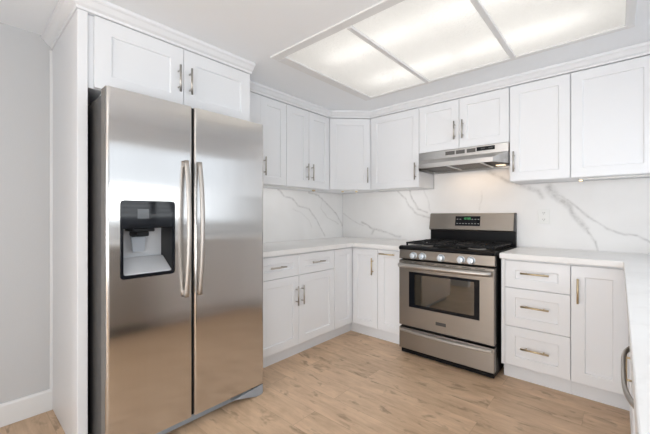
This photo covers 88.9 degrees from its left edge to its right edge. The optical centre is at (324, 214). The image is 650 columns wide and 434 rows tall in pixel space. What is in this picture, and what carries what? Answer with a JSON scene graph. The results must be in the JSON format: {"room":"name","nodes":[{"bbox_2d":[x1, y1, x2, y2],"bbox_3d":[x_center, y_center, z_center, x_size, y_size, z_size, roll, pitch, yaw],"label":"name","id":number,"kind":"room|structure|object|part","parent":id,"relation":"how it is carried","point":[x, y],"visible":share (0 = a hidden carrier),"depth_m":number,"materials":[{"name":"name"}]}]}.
{"room":"kitchen","nodes":[
{"label":"kitchen","id":0,"kind":"room"},
{"bbox_2d":[0,23,335,403],"bbox_3d":[-3.269,0.053,0.340,0.150,2.268,10.650,0,0,42],"label":"wall","id":1,"kind":"structure","parent":0,"point":[24,55],"depth_m":1.94,"materials":[{"name":"paint"}]},
{"bbox_2d":[0,389,52,427],"bbox_3d":[-1.964,1.123,1.688,0.014,0.127,0.898,0,0,42],"label":"baseboard","id":2,"kind":"structure","parent":1,"relation":"attached to","point":[25,407],"depth_m":1.93,"materials":[{"name":"white wood"}]},
{"bbox_2d":[50,50,52,388],"bbox_3d":[-1.672,0.028,2.022,0.008,2.061,0.013,0,0,42],"label":"trim","id":3,"kind":"structure","parent":1,"relation":"attached to","point":[51,52],"depth_m":2.02,"materials":[{"name":"white wood"}]},
{"bbox_2d":[88,15,249,120],"bbox_3d":[-1.075,-0.829,2.211,0.648,0.368,0.974,0,0,42],"label":"upper cabinet","id":4,"kind":"object","parent":1,"relation":"attached to","point":[119,56],"visible":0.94,"depth_m":1.92,"materials":[{"name":"paint"}]},
{"bbox_3d":[-1.022,-0.830,1.855,0.020,0.364,0.458,0,0,42],"label":"door","id":5,"kind":"part","parent":4,"relation":"part of","materials":[{"name":"paint"}]},
{"bbox_2d":[41,0,254,73],"bbox_3d":[-1.099,-1.048,2.173,0.663,0.064,1.076,0,0,42],"label":"trim","id":6,"kind":"structure","parent":4,"relation":"on","point":[64,10],"depth_m":1.85,"materials":[{"name":"paint"}]},
{"bbox_3d":[-0.870,-0.817,1.984,0.039,0.158,0.012,0,0,42],"label":"handle","id":7,"kind":"part","parent":4,"relation":"part of","materials":[{"name":"silver metal"}]},
{"bbox_3d":[-0.823,-0.817,2.036,0.039,0.158,0.012,0,0,42],"label":"handle","id":8,"kind":"part","parent":4,"relation":"part of","materials":[{"name":"silver metal"}]},
{"bbox_3d":[-0.707,-0.830,2.210,0.020,0.364,0.483,0,0,42],"label":"door","id":9,"kind":"part","parent":4,"relation":"part of","materials":[{"name":"paint"}]},
{"bbox_2d":[250,92,285,187],"bbox_3d":[-0.652,-0.638,2.894,0.374,0.748,0.576,0,0,42],"label":"upper cabinet","id":10,"kind":"object","parent":1,"relation":"attached to","point":[270,113],"visible":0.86,"depth_m":2.89,"materials":[{"name":"paint"}]},
{"bbox_3d":[-0.507,-0.414,2.806,0.039,0.158,0.012,0,0,42],"label":"handle","id":11,"kind":"part","parent":10,"relation":"part of","materials":[{"name":"silver metal"}]},
{"bbox_3d":[-0.454,-0.638,2.909,0.020,0.743,0.287,0,0,42],"label":"door","id":12,"kind":"part","parent":10,"relation":"part of","materials":[{"name":"paint"}]},
{"bbox_2d":[263,185,314,190],"bbox_3d":[-0.423,-0.252,3.015,0.026,0.024,0.950,0,0,42],"label":"light","id":13,"kind":"object","parent":10,"relation":"attached to","point":[263,185],"visible":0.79,"depth_m":3.11,"materials":[{"name":"white plastic"}]},
{"bbox_2d":[268,104,328,190],"bbox_3d":[-0.264,-0.638,3.332,0.374,0.748,0.592,0,0,42],"label":"upper cabinet","id":14,"kind":"object","parent":1,"relation":"attached to","point":[307,133],"visible":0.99,"depth_m":3.20,"materials":[{"name":"paint"}]},
{"bbox_3d":[-0.260,-0.638,3.127,0.020,0.743,0.287,0,0,42],"label":"door","id":15,"kind":"part","parent":14,"relation":"part of","materials":[{"name":"paint"}]},
{"bbox_3d":[-0.064,-0.638,3.349,0.020,0.743,0.298,0,0,42],"label":"door","id":16,"kind":"part","parent":14,"relation":"part of","materials":[{"name":"paint"}]},
{"bbox_2d":[263,188,342,242],"bbox_3d":[-0.396,0.005,3.457,0.012,0.536,1.847,0,0,42],"label":"backsplash","id":17,"kind":"structure","parent":1,"relation":"attached to","point":[288,215],"depth_m":3.60,"materials":[{"name":"stone"}]},
{"bbox_2d":[0,331,630,433],"bbox_3d":[-2.047,1.238,-0.844,3.550,0.100,10.800,0,0,42],"label":"floor","id":18,"kind":"structure","parent":0,"point":[351,382],"depth_m":2.09,"materials":[{"name":"brown wood"}]},
{"bbox_2d":[52,8,87,433],"bbox_3d":[-1.427,0.086,1.842,0.610,2.201,0.042,0,0,42],"label":"end panel","id":19,"kind":"object","parent":18,"relation":"on","point":[70,52],"visible":1,"depth_m":1.72,"materials":[{"name":"paint"}]},
{"bbox_2d":[88,86,262,433],"bbox_3d":[-0.973,0.292,2.100,0.831,1.790,0.907,0,0,42],"label":"refrigerator","id":20,"kind":"object","parent":18,"relation":"on","point":[175,190],"visible":0.98,"depth_m":1.75,"materials":[{"name":"silver metal"}]},
{"bbox_3d":[-0.899,0.259,1.705,0.074,1.714,0.414,0,0,42],"label":"freezer door","id":21,"kind":"part","parent":20,"relation":"part of","materials":[{"name":"metal"}]},
{"bbox_3d":[-0.884,0.119,1.666,0.008,0.381,0.261,0,0,42],"label":"dispenser frame","id":22,"kind":"part","parent":20,"relation":"part of","materials":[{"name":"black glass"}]},
{"bbox_3d":[-0.898,0.001,1.678,0.042,0.129,0.245,0,0,42],"label":"control panel","id":23,"kind":"part","parent":20,"relation":"part of","materials":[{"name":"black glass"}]},
{"bbox_3d":[-0.739,0.074,1.783,0.060,0.740,0.025,0,0,42],"label":"handle","id":24,"kind":"part","parent":20,"relation":"part of","materials":[{"name":"silver metal"}]},
{"bbox_3d":[-0.688,0.074,1.840,0.060,0.740,0.025,0,0,42],"label":"handle","id":25,"kind":"part","parent":20,"relation":"part of","materials":[{"name":"silver metal"}]},
{"bbox_3d":[-0.594,0.259,2.049,0.074,1.714,0.482,0,0,42],"label":"fresh food door","id":26,"kind":"part","parent":20,"relation":"part of","materials":[{"name":"metal"}]},
{"bbox_2d":[263,249,333,367],"bbox_3d":[-0.430,0.750,2.939,0.647,0.874,0.918,0,0,42],"label":"base cabinet","id":27,"kind":"object","parent":18,"relation":"on","point":[298,288],"visible":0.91,"depth_m":2.74,"materials":[{"name":"paint"}]},
{"bbox_3d":[-0.375,0.411,2.586,0.020,0.171,0.455,0,0,42],"label":"drawer","id":28,"kind":"part","parent":27,"relation":"part of","materials":[{"name":"paint"}]},
{"bbox_3d":[-0.375,0.785,2.586,0.020,0.570,0.455,0,0,42],"label":"door","id":29,"kind":"part","parent":27,"relation":"part of","materials":[{"name":"paint"}]},
{"bbox_3d":[-0.182,0.660,2.760,0.039,0.158,0.012,0,0,42],"label":"handle","id":30,"kind":"part","parent":27,"relation":"part of","materials":[{"name":"silver metal"}]},
{"bbox_3d":[-0.071,0.411,2.929,0.020,0.171,0.454,0,0,42],"label":"drawer","id":31,"kind":"part","parent":27,"relation":"part of","materials":[{"name":"paint"}]},
{"bbox_3d":[-0.071,0.785,2.929,0.020,0.570,0.454,0,0,42],"label":"door","id":32,"kind":"part","parent":27,"relation":"part of","materials":[{"name":"paint"}]},
{"bbox_2d":[263,237,410,256],"bbox_3d":[0.042,0.292,3.075,1.173,0.038,1.861,0,0,42],"label":"countertop","id":33,"kind":"structure","parent":27,"relation":"on","point":[299,246],"depth_m":3.08,"materials":[{"name":"white stone"}]},
{"bbox_2d":[328,247,381,339],"bbox_3d":[0.265,0.750,3.529,0.903,0.874,0.885,0,0,42],"label":"base cabinet","id":34,"kind":"object","parent":18,"relation":"on","point":[355,268],"visible":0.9,"depth_m":3.21,"materials":[{"name":"paint"}]},
{"bbox_3d":[0.172,0.698,3.204,0.020,0.745,0.272,0,0,42],"label":"door","id":35,"kind":"part","parent":34,"relation":"part of","materials":[{"name":"paint"}]},
{"bbox_3d":[0.389,0.698,3.210,0.290,0.745,0.020,0,0,42],"label":"door","id":36,"kind":"part","parent":34,"relation":"part of","materials":[{"name":"paint"}]},
{"bbox_2d":[378,249,401,343],"bbox_3d":[0.782,0.750,3.230,0.266,0.874,0.647,0,0,42],"label":"base cabinet","id":37,"kind":"object","parent":18,"relation":"on","point":[388,260],"visible":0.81,"depth_m":3.04,"materials":[{"name":"paint"}]},
{"bbox_2d":[398,213,516,377],"bbox_3d":[1.122,0.584,2.832,0.760,1.206,0.754,0,0,42],"label":"gas range","id":38,"kind":"object","parent":18,"relation":"on","point":[450,281],"visible":1,"depth_m":2.62,"materials":[{"name":"silver metal"}]},
{"bbox_3d":[0.727,0.339,2.757,0.060,0.060,0.044,0,0,42],"label":"knob","id":39,"kind":"part","parent":38,"relation":"part of","materials":[{"name":"silver metal"}]},
{"bbox_3d":[0.787,0.339,2.704,0.060,0.060,0.044,0,0,42],"label":"knob","id":40,"kind":"part","parent":38,"relation":"part of","materials":[{"name":"silver metal"}]},
{"bbox_3d":[0.902,0.339,2.602,0.060,0.060,0.044,0,0,42],"label":"knob","id":41,"kind":"part","parent":38,"relation":"part of","materials":[{"name":"silver metal"}]},
{"bbox_3d":[0.897,0.422,2.578,0.733,0.038,0.074,0,0,42],"label":"handle","id":42,"kind":"part","parent":38,"relation":"part of","materials":[{"name":"silver metal"}]},
{"bbox_3d":[0.907,0.977,2.590,0.724,0.022,0.044,0,0,42],"label":"handle","id":43,"kind":"part","parent":38,"relation":"part of","materials":[{"name":"silver metal"}]},
{"bbox_3d":[0.940,0.659,2.627,0.754,0.552,0.058,0,0,42],"label":"oven door","id":44,"kind":"part","parent":38,"relation":"part of","materials":[{"name":"metal"}]},
{"bbox_3d":[0.941,1.044,2.628,0.754,0.178,0.056,0,0,42],"label":"drawer","id":45,"kind":"part","parent":38,"relation":"part of","materials":[{"name":"metal"}]},
{"bbox_3d":[0.942,0.333,2.630,0.756,0.076,0.053,0,0,42],"label":"control panel","id":46,"kind":"part","parent":38,"relation":"part of","materials":[{"name":"metal"}]},
{"bbox_3d":[1.129,1.157,2.840,0.736,0.038,0.572,0,0,42],"label":"toe panel","id":47,"kind":"part","parent":38,"relation":"part of","materials":[{"name":"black metal"}]},
{"bbox_2d":[399,242,515,255],"bbox_3d":[1.135,0.278,2.846,0.760,0.032,0.645,0,0,42],"label":"cooktop","id":48,"kind":"object","parent":38,"relation":"in","point":[455,249],"depth_m":2.65,"materials":[{"name":"black metal"}]},
{"bbox_3d":[1.018,0.339,2.499,0.060,0.060,0.044,0,0,42],"label":"knob","id":49,"kind":"part","parent":38,"relation":"part of","materials":[{"name":"silver metal"}]},
{"bbox_3d":[1.073,0.339,2.450,0.060,0.060,0.044,0,0,42],"label":"knob","id":50,"kind":"part","parent":38,"relation":"part of","materials":[{"name":"silver metal"}]},
{"bbox_2d":[501,258,571,393],"bbox_3d":[1.621,0.750,2.485,0.406,0.874,0.647,0,0,42],"label":"base cabinet","id":51,"kind":"object","parent":18,"relation":"on","point":[535,295],"visible":0.94,"depth_m":2.27,"materials":[{"name":"paint"}]},
{"bbox_3d":[1.425,0.930,2.254,0.166,0.012,0.039,0,0,42],"label":"handle","id":52,"kind":"part","parent":51,"relation":"part of","materials":[{"name":"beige metal"}]},
{"bbox_3d":[1.425,0.636,2.254,0.166,0.012,0.039,0,0,42],"label":"handle","id":53,"kind":"part","parent":51,"relation":"part of","materials":[{"name":"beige metal"}]},
{"bbox_3d":[1.425,0.406,2.254,0.166,0.012,0.039,0,0,42],"label":"handle","id":54,"kind":"part","parent":51,"relation":"part of","materials":[{"name":"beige metal"}]},
{"bbox_3d":[1.447,0.930,2.272,0.380,0.274,0.020,0,0,42],"label":"drawer","id":55,"kind":"part","parent":51,"relation":"part of","materials":[{"name":"paint"}]},
{"bbox_3d":[1.447,0.654,2.272,0.380,0.270,0.020,0,0,42],"label":"drawer","id":56,"kind":"part","parent":51,"relation":"part of","materials":[{"name":"paint"}]},
{"bbox_3d":[1.447,0.420,2.272,0.380,0.190,0.020,0,0,42],"label":"drawer","id":57,"kind":"part","parent":51,"relation":"part of","materials":[{"name":"paint"}]},
{"bbox_2d":[499,247,649,433],"bbox_3d":[1.187,0.292,1.333,1.297,0.038,2.949,0,0,42],"label":"countertop","id":58,"kind":"structure","parent":51,"relation":"on","point":[636,266],"depth_m":1.16,"materials":[{"name":"white stone"}]},
{"bbox_2d":[571,264,628,410],"bbox_3d":[2.104,0.750,2.057,0.884,0.874,0.647,0,0,42],"label":"base cabinet","id":59,"kind":"object","parent":18,"relation":"on","point":[599,321],"visible":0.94,"depth_m":2.06,"materials":[{"name":"paint"}]},
{"bbox_3d":[1.600,0.481,2.098,0.012,0.158,0.039,0,0,42],"label":"handle","id":60,"kind":"part","parent":59,"relation":"part of","materials":[{"name":"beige metal"}]},
{"bbox_2d":[621,346,633,408],"bbox_3d":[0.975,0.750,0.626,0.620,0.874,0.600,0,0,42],"label":"handle","id":61,"kind":"object","parent":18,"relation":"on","point":[626,350],"visible":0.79,"depth_m":0.78,"materials":[{"name":"silver metal"}]},
{"bbox_2d":[626,352,635,433],"bbox_3d":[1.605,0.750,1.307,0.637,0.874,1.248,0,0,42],"label":"dishwasher","id":62,"kind":"object","parent":18,"relation":"on","point":[632,415],"visible":0.15,"depth_m":1.52,"materials":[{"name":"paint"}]},
{"bbox_3d":[1.323,0.672,1.447,0.029,0.158,0.012,0,0,42],"label":"handle","id":63,"kind":"part","parent":62,"relation":"part of","materials":[{"name":"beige metal"}]},
{"bbox_3d":[1.569,0.698,1.689,0.020,0.745,0.586,0,0,42],"label":"door","id":64,"kind":"part","parent":62,"relation":"part of","materials":[{"name":"paint"}]},
{"bbox_3d":[1.177,0.698,1.247,0.020,0.745,0.588,0,0,42],"label":"door","id":65,"kind":"part","parent":62,"relation":"part of","materials":[{"name":"paint"}]},
{"bbox_2d":[0,0,649,110],"bbox_3d":[-2.047,-1.206,-0.844,3.550,0.250,10.800,0,0,42],"label":"ceiling","id":66,"kind":"structure","parent":0,"point":[254,31],"depth_m":1.94,"materials":[{"name":"paint"}]},
{"bbox_2d":[250,41,649,118],"bbox_3d":[0.847,-1.048,2.188,2.942,0.064,1.508,0,0,42],"label":"trim","id":67,"kind":"structure","parent":66,"relation":"attached to","point":[641,49],"depth_m":2.72,"materials":[{"name":"paint"}]},
{"bbox_2d":[270,0,636,100],"bbox_3d":[0.695,-1.153,2.069,1.843,0.176,1.142,0,0,42],"label":"ceiling light","id":68,"kind":"object","parent":66,"relation":"attached to","point":[387,46],"visible":0.98,"depth_m":2.01,"materials":[{"name":"white plastic"}]},
{"bbox_2d":[286,28,422,96],"bbox_3d":[0.269,-1.083,2.461,0.528,0.003,1.038,0,0,42],"label":"diffuser","id":69,"kind":"object","parent":68,"relation":"attached to","point":[342,55],"depth_m":2.38,"materials":[{"name":"white plastic"}]},
{"bbox_2d":[353,0,508,79],"bbox_3d":[0.708,-1.083,2.072,0.580,0.003,1.038,0,0,42],"label":"diffuser","id":70,"kind":"object","parent":68,"relation":"attached to","point":[431,39],"depth_m":2.01,"materials":[{"name":"white plastic"}]},
{"bbox_2d":[480,0,625,54],"bbox_3d":[1.155,-1.083,1.676,0.550,0.003,1.038,0,0,42],"label":"diffuser","id":71,"kind":"object","parent":68,"relation":"attached to","point":[522,26],"depth_m":1.84,"materials":[{"name":"white plastic"}]},
{"bbox_2d":[351,177,649,193],"bbox_3d":[1.486,0.053,3.140,3.250,2.268,0.150,0,0,42],"label":"wall","id":72,"kind":"structure","parent":0,"point":[648,177],"depth_m":2.73,"materials":[{"name":"paint"}]},
{"bbox_2d":[310,118,386,193],"bbox_3d":[0.249,-0.638,3.705,0.647,0.748,0.642,0,0,42],"label":"upper cabinet","id":73,"kind":"object","parent":72,"relation":"attached to","point":[349,139],"visible":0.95,"depth_m":3.48,"materials":[{"name":"paint"}]},
{"bbox_3d":[0.261,-0.638,3.479,0.424,0.743,0.020,0,0,-3],"label":"door","id":74,"kind":"part","parent":73,"relation":"part of","materials":[{"name":"paint"}]},
{"bbox_2d":[371,108,433,191],"bbox_3d":[0.781,-0.638,3.413,0.542,0.748,0.374,0,0,42],"label":"upper cabinet","id":75,"kind":"object","parent":72,"relation":"attached to","point":[395,153],"visible":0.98,"depth_m":3.29,"materials":[{"name":"paint"}]},
{"bbox_2d":[378,188,408,190],"bbox_3d":[0.696,-0.259,3.379,0.350,0.010,0.018,0,0,42],"label":"light","id":76,"kind":"object","parent":75,"relation":"attached to","point":[403,188],"visible":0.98,"depth_m":3.36,"materials":[{"name":"white plastic"}]},
{"bbox_2d":[419,87,509,153],"bbox_3d":[1.269,-0.795,2.981,0.760,0.434,0.374,0,0,42],"label":"upper cabinet","id":77,"kind":"object","parent":72,"relation":"attached to","point":[484,118],"visible":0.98,"depth_m":2.83,"materials":[{"name":"paint"}]},
{"bbox_3d":[1.031,-0.795,3.006,0.366,0.429,0.020,0,0,42],"label":"door","id":78,"kind":"part","parent":77,"relation":"part of","materials":[{"name":"paint"}]},
{"bbox_3d":[1.176,-0.738,2.839,0.012,0.158,0.039,0,0,42],"label":"handle","id":79,"kind":"part","parent":77,"relation":"part of","materials":[{"name":"silver metal"}]},
{"bbox_2d":[419,142,509,173],"bbox_3d":[1.222,-0.494,2.930,0.754,0.164,0.486,0,0,42],"label":"range hood","id":80,"kind":"object","parent":77,"relation":"attached to","point":[492,156],"visible":0.95,"depth_m":2.83,"materials":[{"name":"metal"}]},
{"bbox_2d":[445,151,454,154],"bbox_3d":[1.102,-0.546,2.923,0.082,0.032,0.001,0,0,42],"label":"vent","id":81,"kind":"object","parent":80,"relation":"attached to","point":[446,152],"depth_m":2.92,"materials":[{"name":"grey metal"}]},
{"bbox_2d":[456,149,464,153],"bbox_3d":[1.169,-0.546,2.864,0.075,0.032,0.001,0,0,42],"label":"vent","id":82,"kind":"object","parent":80,"relation":"attached to","point":[458,151],"depth_m":2.86,"materials":[{"name":"grey metal"}]},
{"bbox_2d":[467,148,475,152],"bbox_3d":[1.236,-0.546,2.804,0.072,0.032,0.001,0,0,42],"label":"vent","id":83,"kind":"object","parent":80,"relation":"attached to","point":[469,150],"depth_m":2.80,"materials":[{"name":"grey metal"}]},
{"bbox_3d":[1.321,-0.550,2.728,0.141,0.032,0.003,0,0,42],"label":"switch panel","id":84,"kind":"part","parent":80,"relation":"part of","materials":[{"name":"black plastic"}]},
{"bbox_3d":[1.315,-0.795,2.754,0.386,0.429,0.020,0,0,42],"label":"door","id":85,"kind":"part","parent":77,"relation":"part of","materials":[{"name":"paint"}]},
{"bbox_2d":[343,168,649,253],"bbox_3d":[1.437,-0.150,3.075,3.236,0.846,0.012,0,0,42],"label":"backsplash","id":86,"kind":"structure","parent":72,"relation":"attached to","point":[597,215],"depth_m":2.81,"materials":[{"name":"stone"}]},
{"bbox_2d":[538,209,549,223],"bbox_3d":[1.806,0.011,2.733,0.080,0.124,0.009,0,0,42],"label":"wall outlet","id":87,"kind":"object","parent":86,"relation":"attached to","point":[543,214],"visible":1,"depth_m":2.73,"materials":[{"name":"white plastic"}]},
{"bbox_2d":[510,73,573,183],"bbox_3d":[1.700,-0.638,2.598,0.390,0.748,0.374,0,0,42],"label":"upper cabinet","id":88,"kind":"object","parent":72,"relation":"attached to","point":[540,111],"visible":0.98,"depth_m":2.48,"materials":[{"name":"paint"}]},
{"bbox_3d":[1.469,-0.414,2.579,0.012,0.158,0.039,0,0,42],"label":"handle","id":89,"kind":"part","parent":88,"relation":"part of","materials":[{"name":"silver metal"}]},
{"bbox_2d":[571,55,649,180],"bbox_3d":[2.199,-0.638,2.182,0.908,0.748,0.336,0,0,42],"label":"upper cabinet","id":90,"kind":"object","parent":72,"relation":"attached to","point":[610,104],"visible":1,"depth_m":2.22,"materials":[{"name":"paint"}]},
{"bbox_2d":[579,174,649,181],"bbox_3d":[2.104,-0.252,2.157,0.720,0.024,0.026,0,0,42],"label":"light","id":91,"kind":"object","parent":90,"relation":"attached to","point":[580,179],"visible":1,"depth_m":2.26,"materials":[{"name":"white plastic"}]}
]}

